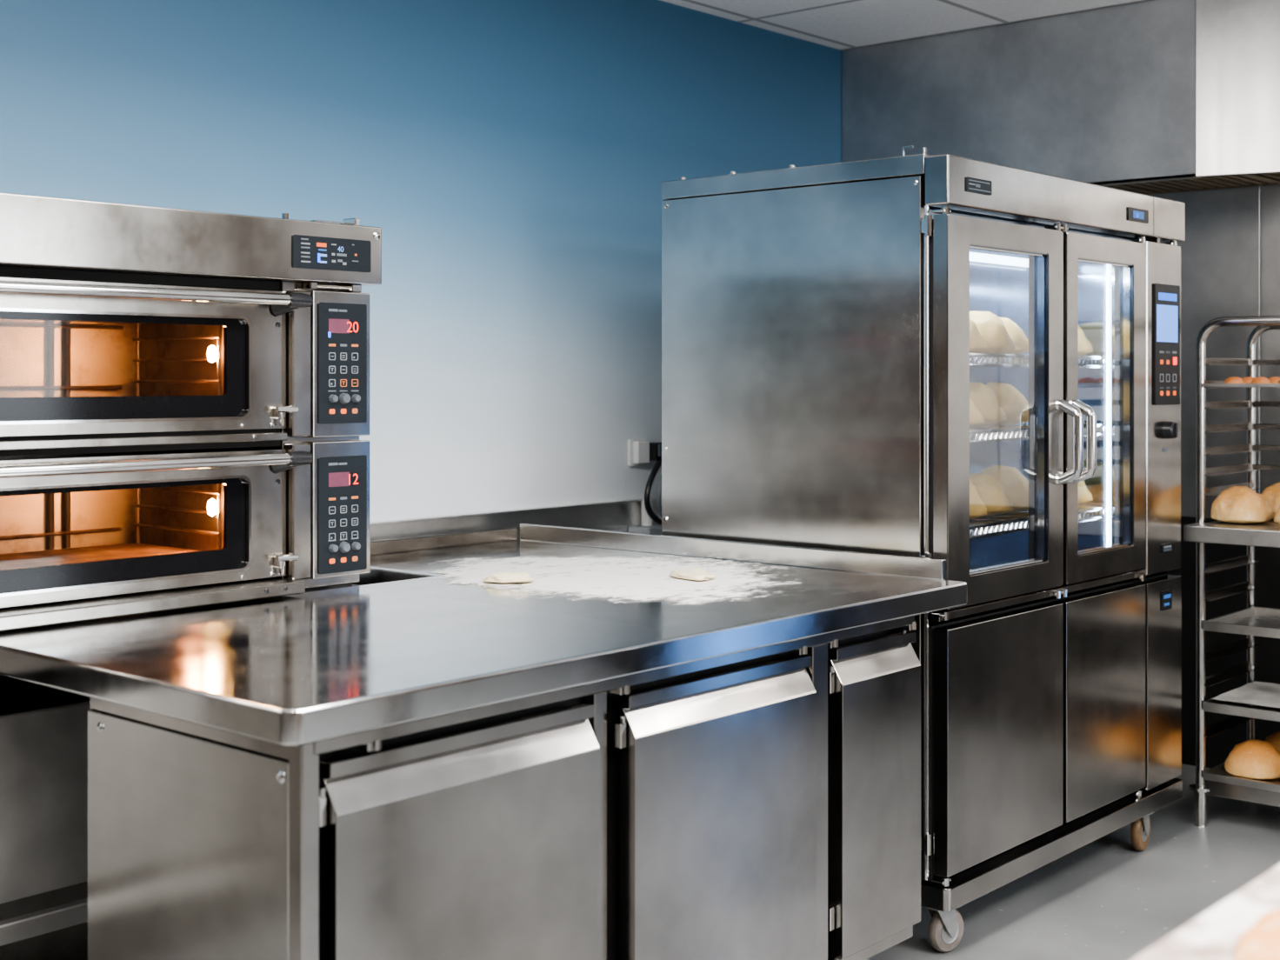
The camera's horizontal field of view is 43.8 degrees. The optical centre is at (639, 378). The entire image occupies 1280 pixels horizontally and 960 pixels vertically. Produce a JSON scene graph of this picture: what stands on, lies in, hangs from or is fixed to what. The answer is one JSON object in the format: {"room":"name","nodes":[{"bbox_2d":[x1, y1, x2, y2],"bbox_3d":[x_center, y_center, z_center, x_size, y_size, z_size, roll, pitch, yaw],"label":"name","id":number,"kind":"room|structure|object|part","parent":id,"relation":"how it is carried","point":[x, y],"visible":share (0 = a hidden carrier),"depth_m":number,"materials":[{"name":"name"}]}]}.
{"room":"commercial kitchen","nodes":[
{"label":"commercial kitchen","id":0,"kind":"room"},
{"bbox_2d":[0,0,841,523],"bbox_3d":[-1.566,0.076,3.674,0.100,2.748,8.460,0,0,41],"label":"wall","id":1,"kind":"structure","parent":0,"point":[511,159],"depth_m":4.77,"materials":[{"name":"blue paint"}]},
{"bbox_2d":[0,881,87,959],"bbox_3d":[-2.591,1.000,2.418,0.013,0.900,5.020,0,0,41],"label":"trim","id":2,"kind":"structure","parent":1,"relation":"attached to","point":[70,943],"depth_m":3.77,"materials":[{"name":"metal"}]},
{"bbox_2d":[352,497,656,586],"bbox_3d":[-0.422,0.499,4.879,0.029,0.182,1.460,0,0,41],"label":"backsplash","id":3,"kind":"structure","parent":1,"relation":"attached to","point":[614,516],"depth_m":4.96,"materials":[{"name":"metal"}]},
{"bbox_2d":[627,438,649,466],"bbox_3d":[0.001,0.250,5.359,0.033,0.090,0.090,0,0,41],"label":"wall socket","id":4,"kind":"object","parent":1,"relation":"attached to","point":[638,450],"visible":1,"depth_m":5.34,"materials":[{"name":"white plastic"}]},
{"bbox_2d":[644,441,661,524],"bbox_3d":[0.058,0.318,5.362,0.085,0.352,0.171,0,0,26],"label":"plug","id":5,"kind":"object","parent":4,"relation":"attached to","point":[655,448],"visible":0.55,"depth_m":5.32,"materials":[{"name":"black plastic"}]},
{"bbox_2d":[628,499,661,534],"bbox_3d":[0.054,0.500,5.352,0.096,0.180,0.180,0,0,41],"label":"junction box","id":6,"kind":"object","parent":1,"relation":"attached to","point":[647,527],"visible":0.37,"depth_m":5.31,"materials":[{"name":"grey plastic"}]},
{"bbox_2d":[660,0,1149,50],"bbox_3d":[0.708,-1.348,1.680,6.150,0.100,8.460,0,0,41],"label":"ceiling","id":7,"kind":"structure","parent":0,"point":[839,24],"depth_m":5.66,"materials":[{"name":"tile"}]},
{"bbox_2d":[869,763,1279,959],"bbox_3d":[0.708,1.500,1.680,6.150,0.100,8.460,0,0,41],"label":"floor","id":8,"kind":"structure","parent":0,"point":[1106,898],"depth_m":4.48,"materials":[{"name":"grey concrete"}]},
{"bbox_2d":[0,583,352,946],"bbox_3d":[-1.361,0.970,3.368,0.492,0.960,1.550,0,0,41],"label":"stand","id":9,"kind":"object","parent":8,"relation":"on","point":[43,730],"visible":0.11,"depth_m":3.19,"materials":[{"name":"metal"}]},
{"bbox_3d":[-1.191,1.094,3.213,0.032,0.040,1.540,0,0,41],"label":"rail","id":10,"kind":"part","parent":9,"relation":"part of","materials":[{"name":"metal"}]},
{"bbox_3d":[-1.188,0.849,3.209,0.018,0.367,1.540,0,0,41],"label":"drawer","id":11,"kind":"part","parent":9,"relation":"part of","materials":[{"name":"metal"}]},
{"bbox_3d":[-1.373,0.540,3.379,0.460,0.100,1.550,0,0,41],"label":"frame","id":12,"kind":"part","parent":9,"relation":"part of","materials":[{"name":"metal"}]},
{"bbox_2d":[0,193,381,631],"bbox_3d":[-1.326,0.053,3.358,0.578,0.870,1.580,0,0,41],"label":"oven","id":13,"kind":"object","parent":9,"relation":"on","point":[184,394],"visible":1,"depth_m":3.55,"materials":[{"name":"metal"}]},
{"bbox_3d":[-1.240,0.132,3.139,0.035,0.018,1.295,0,0,41],"label":"deck rail","id":14,"kind":"part","parent":13,"relation":"part of","materials":[{"name":"metal"}]},
{"bbox_3d":[-1.224,0.470,3.112,0.095,0.028,1.325,0,0,41],"label":"sill","id":15,"kind":"part","parent":13,"relation":"part of","materials":[{"name":"metal"}]},
{"bbox_3d":[-1.363,0.133,3.375,0.500,0.710,1.558,0,0,41],"label":"casing","id":16,"kind":"part","parent":13,"relation":"part of","materials":[{"name":"metal"}]},
{"bbox_3d":[-0.727,0.304,3.708,0.039,0.315,0.220,0,0,41],"label":"control panel","id":17,"kind":"part","parent":13,"relation":"part of","materials":[{"name":"metal"}]},
{"bbox_3d":[-0.727,-0.033,3.708,0.039,0.338,0.220,0,0,41],"label":"control panel","id":18,"kind":"part","parent":13,"relation":"part of","materials":[{"name":"metal"}]},
{"bbox_3d":[-0.710,-0.287,3.670,0.005,0.074,0.222,0,0,41],"label":"readout panel","id":19,"kind":"part","parent":13,"relation":"part of","materials":[{"name":"plastic"}]},
{"bbox_3d":[-0.719,-0.212,3.723,0.030,0.019,0.150,0,0,41],"label":"hinge rod","id":20,"kind":"part","parent":13,"relation":"part of","materials":[{"name":"silver metal"}]},
{"bbox_3d":[-0.709,0.394,3.683,0.014,0.020,0.020,0,0,41],"label":"knob","id":21,"kind":"part","parent":13,"relation":"part of","materials":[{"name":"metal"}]},
{"bbox_3d":[-0.709,0.047,3.683,0.014,0.020,0.020,0,0,41],"label":"knob","id":22,"kind":"part","parent":13,"relation":"part of","materials":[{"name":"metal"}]},
{"bbox_3d":[-0.687,0.394,3.708,0.014,0.026,0.026,0,0,41],"label":"knob","id":23,"kind":"part","parent":13,"relation":"part of","materials":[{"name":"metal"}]},
{"bbox_3d":[-0.687,0.047,3.708,0.014,0.026,0.026,0,0,41],"label":"knob","id":24,"kind":"part","parent":13,"relation":"part of","materials":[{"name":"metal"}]},
{"bbox_3d":[-0.665,0.394,3.733,0.014,0.020,0.020,0,0,41],"label":"knob","id":25,"kind":"part","parent":13,"relation":"part of","materials":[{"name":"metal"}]},
{"bbox_3d":[-0.665,0.047,3.733,0.014,0.020,0.020,0,0,41],"label":"knob","id":26,"kind":"part","parent":13,"relation":"part of","materials":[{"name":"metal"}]},
{"bbox_2d":[0,523,966,959],"bbox_3d":[-0.448,0.945,3.597,1.562,1.010,1.982,0,0,41],"label":"worktable","id":27,"kind":"object","parent":8,"relation":"on","point":[403,763],"visible":0.99,"depth_m":2.89,"materials":[{"name":"metal"}]},
{"bbox_3d":[-0.748,0.942,2.611,0.583,0.716,0.016,0,0,41],"label":"panel","id":28,"kind":"part","parent":27,"relation":"part of","materials":[{"name":"metal"}]},
{"bbox_3d":[-0.509,0.922,2.411,0.035,0.755,0.034,0,0,41],"label":"corner post","id":29,"kind":"part","parent":27,"relation":"part of","materials":[{"name":"metal"}]},
{"bbox_3d":[-0.282,0.927,2.657,0.040,0.674,0.592,0,0,41],"label":"door","id":30,"kind":"part","parent":27,"relation":"part of","materials":[{"name":"metal"}]},
{"bbox_2d":[0,539,966,746],"bbox_3d":[-0.448,0.517,3.597,1.562,0.055,1.982,0,0,41],"label":"countertop","id":31,"kind":"structure","parent":27,"relation":"on","point":[403,644],"depth_m":3.00,"materials":[{"name":"metal"}]},
{"bbox_3d":[-0.084,0.936,2.940,0.033,0.728,0.034,0,0,41],"label":"door post","id":32,"kind":"part","parent":27,"relation":"part of","materials":[{"name":"metal"}]},
{"bbox_2d":[432,554,794,604],"bbox_3d":[-0.108,0.487,3.911,1.360,0.004,0.998,0,0,41],"label":"flour","id":33,"kind":"object","parent":27,"relation":"on","point":[602,576],"visible":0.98,"depth_m":3.88,"materials":[{"name":"white food"}]},
{"bbox_2d":[481,572,534,582],"bbox_3d":[-0.314,0.473,3.792,0.127,0.023,0.091,0,0,-3],"label":"dough","id":34,"kind":"object","parent":33,"relation":"on","point":[502,576],"visible":1,"depth_m":3.77,"materials":[{"name":"white food"}]},
{"bbox_2d":[669,566,716,579],"bbox_3d":[0.129,0.474,3.871,0.095,0.022,0.163,0,0,-20],"label":"dough","id":35,"kind":"object","parent":33,"relation":"on","point":[692,573],"visible":1,"depth_m":3.84,"materials":[{"name":"white food"}]},
{"bbox_3d":[0.169,0.927,3.171,0.040,0.674,0.582,0,0,41],"label":"door","id":36,"kind":"part","parent":27,"relation":"part of","materials":[{"name":"metal"}]},
{"bbox_3d":[0.365,0.936,3.432,0.060,0.728,0.058,0,0,41],"label":"door post","id":37,"kind":"part","parent":27,"relation":"part of","materials":[{"name":"metal"}]},
{"bbox_3d":[0.042,1.288,3.072,0.048,0.035,1.752,0,0,41],"label":"rail","id":38,"kind":"part","parent":27,"relation":"part of","materials":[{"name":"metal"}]},
{"bbox_3d":[0.532,0.927,3.585,0.040,0.674,0.324,0,0,41],"label":"door","id":39,"kind":"part","parent":27,"relation":"part of","materials":[{"name":"metal"}]},
{"bbox_3d":[0.400,0.941,3.916,0.587,0.718,0.012,0,0,41],"label":"panel","id":40,"kind":"part","parent":27,"relation":"part of","materials":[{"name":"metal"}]},
{"bbox_2d":[661,145,1184,952],"bbox_3d":[0.910,0.430,4.746,0.994,2.039,1.454,0,0,41],"label":"tall cabinet","id":41,"kind":"object","parent":8,"relation":"on","point":[818,367],"visible":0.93,"depth_m":4.33,"materials":[{"name":"metal"}]},
{"bbox_3d":[0.388,0.377,4.259,0.850,1.767,0.022,0,0,41],"label":"panel","id":42,"kind":"part","parent":41,"relation":"part of","materials":[{"name":"metal"}]},
{"bbox_3d":[0.714,0.410,3.966,0.011,1.680,0.011,0,0,-26],"label":"hinge rod","id":43,"kind":"part","parent":41,"relation":"part of","materials":[{"name":"metal"}]},
{"bbox_2d":[969,398,984,426],"bbox_3d":[0.847,0.084,4.395,0.216,0.106,0.145,0,0,38],"label":"loaf","id":44,"kind":"object","parent":41,"relation":"on","point":[976,417],"visible":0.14,"depth_m":4.33,"materials":[{"name":"beige food"}]},
{"bbox_2d":[969,318,986,353],"bbox_3d":[0.858,-0.127,4.423,0.216,0.120,0.148,0,0,33],"label":"loaf","id":45,"kind":"object","parent":41,"relation":"on","point":[977,343],"visible":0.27,"depth_m":4.35,"materials":[{"name":"beige food"}]},
{"bbox_2d":[969,480,987,519],"bbox_3d":[0.854,0.325,4.387,0.216,0.129,0.145,0,0,38],"label":"loaf","id":46,"kind":"object","parent":41,"relation":"on","point":[977,509],"visible":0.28,"depth_m":4.32,"materials":[{"name":"beige food"}]},
{"bbox_3d":[0.857,-0.486,4.023,0.005,0.036,0.124,0,0,41],"label":"name plate","id":47,"kind":"part","parent":41,"relation":"part of","materials":[{"name":"plastic"}]},
{"bbox_2d":[969,381,1006,426],"bbox_3d":[0.931,0.073,4.544,0.229,0.128,0.163,0,0,38],"label":"loaf","id":48,"kind":"object","parent":41,"relation":"on","point":[983,398],"visible":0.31,"depth_m":4.47,"materials":[{"name":"beige food"}]},
{"bbox_2d":[969,473,1013,515],"bbox_3d":[0.953,0.330,4.509,0.208,0.118,0.148,0,0,40],"label":"loaf","id":49,"kind":"object","parent":41,"relation":"on","point":[990,490],"visible":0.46,"depth_m":4.44,"materials":[{"name":"beige food"}]},
{"bbox_2d":[969,311,1015,353],"bbox_3d":[0.960,-0.130,4.562,0.229,0.127,0.166,0,0,37],"label":"loaf","id":50,"kind":"object","parent":41,"relation":"on","point":[991,327],"visible":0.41,"depth_m":4.49,"materials":[{"name":"beige food"}]},
{"bbox_3d":[0.951,0.084,4.179,0.042,0.981,0.624,0,0,41],"label":"glass door","id":51,"kind":"part","parent":41,"relation":"part of","materials":[{"name":"metal"}]},
{"bbox_3d":[0.951,0.929,4.179,0.042,0.614,0.624,0,0,41],"label":"door","id":52,"kind":"part","parent":41,"relation":"part of","materials":[{"name":"metal"}]},
{"bbox_2d":[978,465,1028,512],"bbox_3d":[1.055,0.322,4.643,0.222,0.135,0.154,0,0,43],"label":"loaf","id":53,"kind":"object","parent":41,"relation":"on","point":[1015,485],"visible":0.34,"depth_m":4.58,"materials":[{"name":"beige food"}]},
{"bbox_2d":[986,382,1028,425],"bbox_3d":[1.049,0.075,4.668,0.222,0.125,0.148,0,0,44],"label":"loaf","id":54,"kind":"object","parent":41,"relation":"on","point":[1015,406],"visible":0.52,"depth_m":4.60,"materials":[{"name":"beige food"}]},
{"bbox_3d":[0.958,0.080,4.186,0.020,0.838,0.428,0,0,41],"label":"window trim","id":55,"kind":"part","parent":41,"relation":"part of","materials":[{"name":"clear glass"}]},
{"bbox_2d":[994,317,1028,353],"bbox_3d":[1.054,-0.124,4.703,0.212,0.115,0.141,0,0,41],"label":"loaf","id":56,"kind":"object","parent":41,"relation":"on","point":[1016,333],"visible":0.29,"depth_m":4.64,"materials":[{"name":"beige food"}]},
{"bbox_2d":[969,502,1114,539],"bbox_3d":[0.830,0.407,4.707,0.730,0.036,1.178,0,0,41],"label":"wire shelf","id":57,"kind":"object","parent":41,"relation":"attached to","point":[1108,508],"depth_m":4.47,"materials":[{"name":"silver metal"}]},
{"bbox_2d":[969,420,1114,443],"bbox_3d":[0.830,0.155,4.707,0.730,0.036,1.178,0,0,41],"label":"wire shelf","id":58,"kind":"object","parent":41,"relation":"attached to","point":[1109,426],"depth_m":4.42,"materials":[{"name":"silver metal"}]},
{"bbox_2d":[969,353,1114,368],"bbox_3d":[0.830,-0.049,4.707,0.730,0.036,1.178,0,0,41],"label":"wire shelf","id":59,"kind":"object","parent":41,"relation":"attached to","point":[1109,360],"depth_m":4.41,"materials":[{"name":"silver metal"}]},
{"bbox_3d":[1.206,0.594,4.489,0.026,0.020,1.436,0,0,41],"label":"rail","id":60,"kind":"part","parent":41,"relation":"part of","materials":[{"name":"metal"}]},
{"bbox_3d":[0.887,1.290,4.768,0.930,0.056,1.446,0,0,41],"label":"frame","id":61,"kind":"part","parent":41,"relation":"part of","materials":[{"name":"metal"}]},
{"bbox_2d":[1026,325,1093,355],"bbox_3d":[1.302,-0.125,4.944,0.216,0.116,0.133,0,0,41],"label":"loaf","id":62,"kind":"object","parent":41,"relation":"on","point":[1084,346],"visible":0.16,"depth_m":4.87,"materials":[{"name":"beige food"}]},
{"bbox_3d":[1.179,0.175,4.353,0.072,0.234,0.029,0,0,41],"label":"handle","id":63,"kind":"part","parent":41,"relation":"part of","materials":[{"name":"metal"}]},
{"bbox_3d":[1.233,0.175,4.415,0.072,0.234,0.029,0,0,41],"label":"handle","id":64,"kind":"part","parent":41,"relation":"part of","materials":[{"name":"metal"}]},
{"bbox_2d":[1077,480,1093,503],"bbox_3d":[1.293,0.332,4.912,0.208,0.115,0.139,0,0,41],"label":"loaf","id":65,"kind":"object","parent":41,"relation":"on","point":[1083,495],"visible":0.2,"depth_m":4.84,"materials":[{"name":"beige food"}]},
{"bbox_3d":[1.342,0.929,4.625,0.042,0.614,0.522,0,0,41],"label":"door","id":66,"kind":"part","parent":41,"relation":"part of","materials":[{"name":"metal"}]},
{"bbox_3d":[1.342,0.084,4.625,0.042,0.981,0.522,0,0,41],"label":"glass door","id":67,"kind":"part","parent":41,"relation":"part of","materials":[{"name":"metal"}]},
{"bbox_3d":[1.337,0.080,4.618,0.020,0.838,0.369,0,0,41],"label":"window trim","id":68,"kind":"part","parent":41,"relation":"part of","materials":[{"name":"silver metal"}]},
{"bbox_3d":[1.596,0.936,4.937,0.070,0.628,0.257,0,0,41],"label":"panel","id":69,"kind":"part","parent":41,"relation":"part of","materials":[{"name":"metal"}]},
{"bbox_3d":[1.642,0.160,4.911,0.036,0.056,0.056,0,0,41],"label":"knob","id":70,"kind":"part","parent":41,"relation":"part of","materials":[{"name":"black plastic"}]},
{"bbox_2d":[1132,864,1279,959],"bbox_3d":[1.207,0.971,1.549,0.928,0.958,1.880,0,0,41],"label":"table","id":71,"kind":"object","parent":8,"relation":"on","point":[1214,935],"visible":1,"depth_m":1.43,"materials":[{"name":"metal"}]},
{"bbox_2d":[1233,907,1279,959],"bbox_3d":[0.572,0.481,1.367,0.106,0.020,0.244,0,0,37],"label":"bread","id":72,"kind":"object","parent":71,"relation":"on","point":[1260,941],"visible":1,"depth_m":1.35,"materials":[{"name":"beige food"}]},
{"bbox_2d":[1183,315,1279,826],"bbox_3d":[2.129,0.626,5.123,0.586,1.648,0.601,0,0,41],"label":"rack","id":73,"kind":"object","parent":8,"relation":"on","point":[1264,534],"visible":0.83,"depth_m":5.16,"materials":[{"name":"metal"}]},
{"bbox_2d":[1183,518,1279,547],"bbox_3d":[2.113,0.494,5.100,0.537,0.052,0.545,0,0,41],"label":"shelf","id":74,"kind":"object","parent":73,"relation":"attached to","point":[1264,534],"depth_m":4.99,"materials":[{"name":"metal"}]},
{"bbox_2d":[1202,606,1279,638],"bbox_3d":[2.140,0.798,5.136,0.477,0.030,0.443,0,0,41],"label":"baking tray","id":75,"kind":"object","parent":73,"relation":"on","point":[1252,621],"visible":1,"depth_m":5.23,"materials":[{"name":"metal"}]},
{"bbox_2d":[1202,699,1279,721],"bbox_3d":[2.140,1.058,5.136,0.477,0.030,0.443,0,0,41],"label":"baking tray","id":76,"kind":"object","parent":73,"relation":"on","point":[1211,705],"visible":0.57,"depth_m":5.07,"materials":[{"name":"metal"}]},
{"bbox_2d":[1210,681,1279,708],"bbox_3d":[2.137,1.038,5.132,0.445,0.016,0.395,0,0,41],"label":"paper","id":77,"kind":"object","parent":76,"relation":"on","point":[1262,694],"visible":1,"depth_m":5.21,"materials":[{"name":"white paper"}]},
{"bbox_2d":[1202,761,1279,792],"bbox_3d":[2.140,1.282,5.136,0.477,0.024,0.443,0,0,41],"label":"baking tray","id":78,"kind":"object","parent":73,"relation":"on","point":[1218,773],"visible":0.5,"depth_m":5.08,"materials":[{"name":"metal"}]},
{"bbox_2d":[1224,739,1279,779],"bbox_3d":[2.006,1.234,5.175,0.191,0.114,0.231,0,0,36],"label":"bread loaf","id":79,"kind":"object","parent":78,"relation":"on","point":[1252,759],"visible":1,"depth_m":5.11,"materials":[{"name":"orange food"}]},
{"bbox_2d":[1265,731,1279,752],"bbox_3d":[2.151,1.234,5.302,0.166,0.114,0.144,0,0,36],"label":"bread loaf","id":80,"kind":"object","parent":78,"relation":"on","point":[1274,738],"visible":0.17,"depth_m":5.29,"materials":[{"name":"brown food"}]},
{"bbox_2d":[1202,383,1279,386],"bbox_3d":[2.140,0.022,5.136,0.477,0.012,0.443,0,0,41],"label":"baking tray","id":81,"kind":"object","parent":73,"relation":"on","point":[1203,384],"visible":0.92,"depth_m":5.04,"materials":[{"name":"metal"}]},
{"bbox_2d":[1224,376,1245,383],"bbox_3d":[1.933,0.010,5.168,0.062,0.030,0.079,0,0,41],"label":"pastry","id":82,"kind":"object","parent":81,"relation":"on","point":[1234,379],"visible":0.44,"depth_m":5.15,"materials":[{"name":"orange food"}]},
{"bbox_2d":[1241,376,1255,383],"bbox_3d":[2.019,0.010,5.265,0.062,0.030,0.079,0,0,41],"label":"pastry","id":83,"kind":"object","parent":81,"relation":"on","point":[1249,379],"visible":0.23,"depth_m":5.25,"materials":[{"name":"orange food"}]},
{"bbox_2d":[1251,376,1271,383],"bbox_3d":[1.997,0.010,5.112,0.062,0.030,0.079,0,0,24],"label":"pastry","id":84,"kind":"object","parent":81,"relation":"on","point":[1260,379],"visible":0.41,"depth_m":5.09,"materials":[{"name":"orange food"}]},
{"bbox_2d":[1268,376,1279,383],"bbox_3d":[2.083,0.010,5.210,0.062,0.030,0.079,0,0,24],"label":"pastry","id":85,"kind":"object","parent":81,"relation":"on","point":[1275,379],"visible":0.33,"depth_m":5.19,"materials":[{"name":"orange food"}]},
{"bbox_2d":[1210,486,1275,523],"bbox_3d":[1.952,0.408,5.149,0.192,0.118,0.222,0,0,30],"label":"bread loaf","id":86,"kind":"object","parent":73,"relation":"on","point":[1240,504],"visible":1,"depth_m":5.08,"materials":[{"name":"beige food"}]},
{"bbox_3d":[2.303,0.566,5.322,0.546,1.528,0.031,0,0,41],"label":"upright frame","id":87,"kind":"part","parent":73,"relation":"part of","materials":[{"name":"metal"}]},
{"bbox_2d":[1260,482,1279,517],"bbox_3d":[2.151,0.407,5.287,0.192,0.121,0.222,0,0,36],"label":"bread loaf","id":88,"kind":"object","parent":73,"relation":"on","point":[1272,493],"visible":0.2,"depth_m":5.25,"materials":[{"name":"food"}]},
{"bbox_2d":[1273,506,1279,524],"bbox_3d":[2.102,0.411,4.981,0.233,0.113,0.191,0,0,-43],"label":"bread loaf","id":89,"kind":"object","parent":73,"relation":"on","point":[1276,518],"visible":1,"depth_m":4.97,"materials":[{"name":"beige food"}]},
{"bbox_2d":[1147,184,1279,518],"bbox_3d":[3.464,0.076,4.822,5.950,2.748,0.100,0,0,41],"label":"wall","id":90,"kind":"structure","parent":0,"point":[1230,247],"depth_m":5.89,"materials":[{"name":"metal"}]},
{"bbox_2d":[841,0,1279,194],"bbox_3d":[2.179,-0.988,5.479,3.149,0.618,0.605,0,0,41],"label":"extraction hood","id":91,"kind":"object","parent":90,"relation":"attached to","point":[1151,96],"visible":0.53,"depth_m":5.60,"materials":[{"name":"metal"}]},
{"bbox_3d":[2.676,-0.988,4.963,1.786,0.618,0.022,0,0,26],"label":"angled panel","id":92,"kind":"part","parent":91,"relation":"part of","materials":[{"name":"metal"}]},
{"bbox_2d":[1167,516,1279,768],"bbox_3d":[3.432,0.985,4.770,5.930,0.930,0.019,0,0,41],"label":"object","id":93,"kind":"structure","parent":90,"relation":"attached to","point":[1218,747],"depth_m":5.88,"materials":[{"name":"paint"}]}
]}

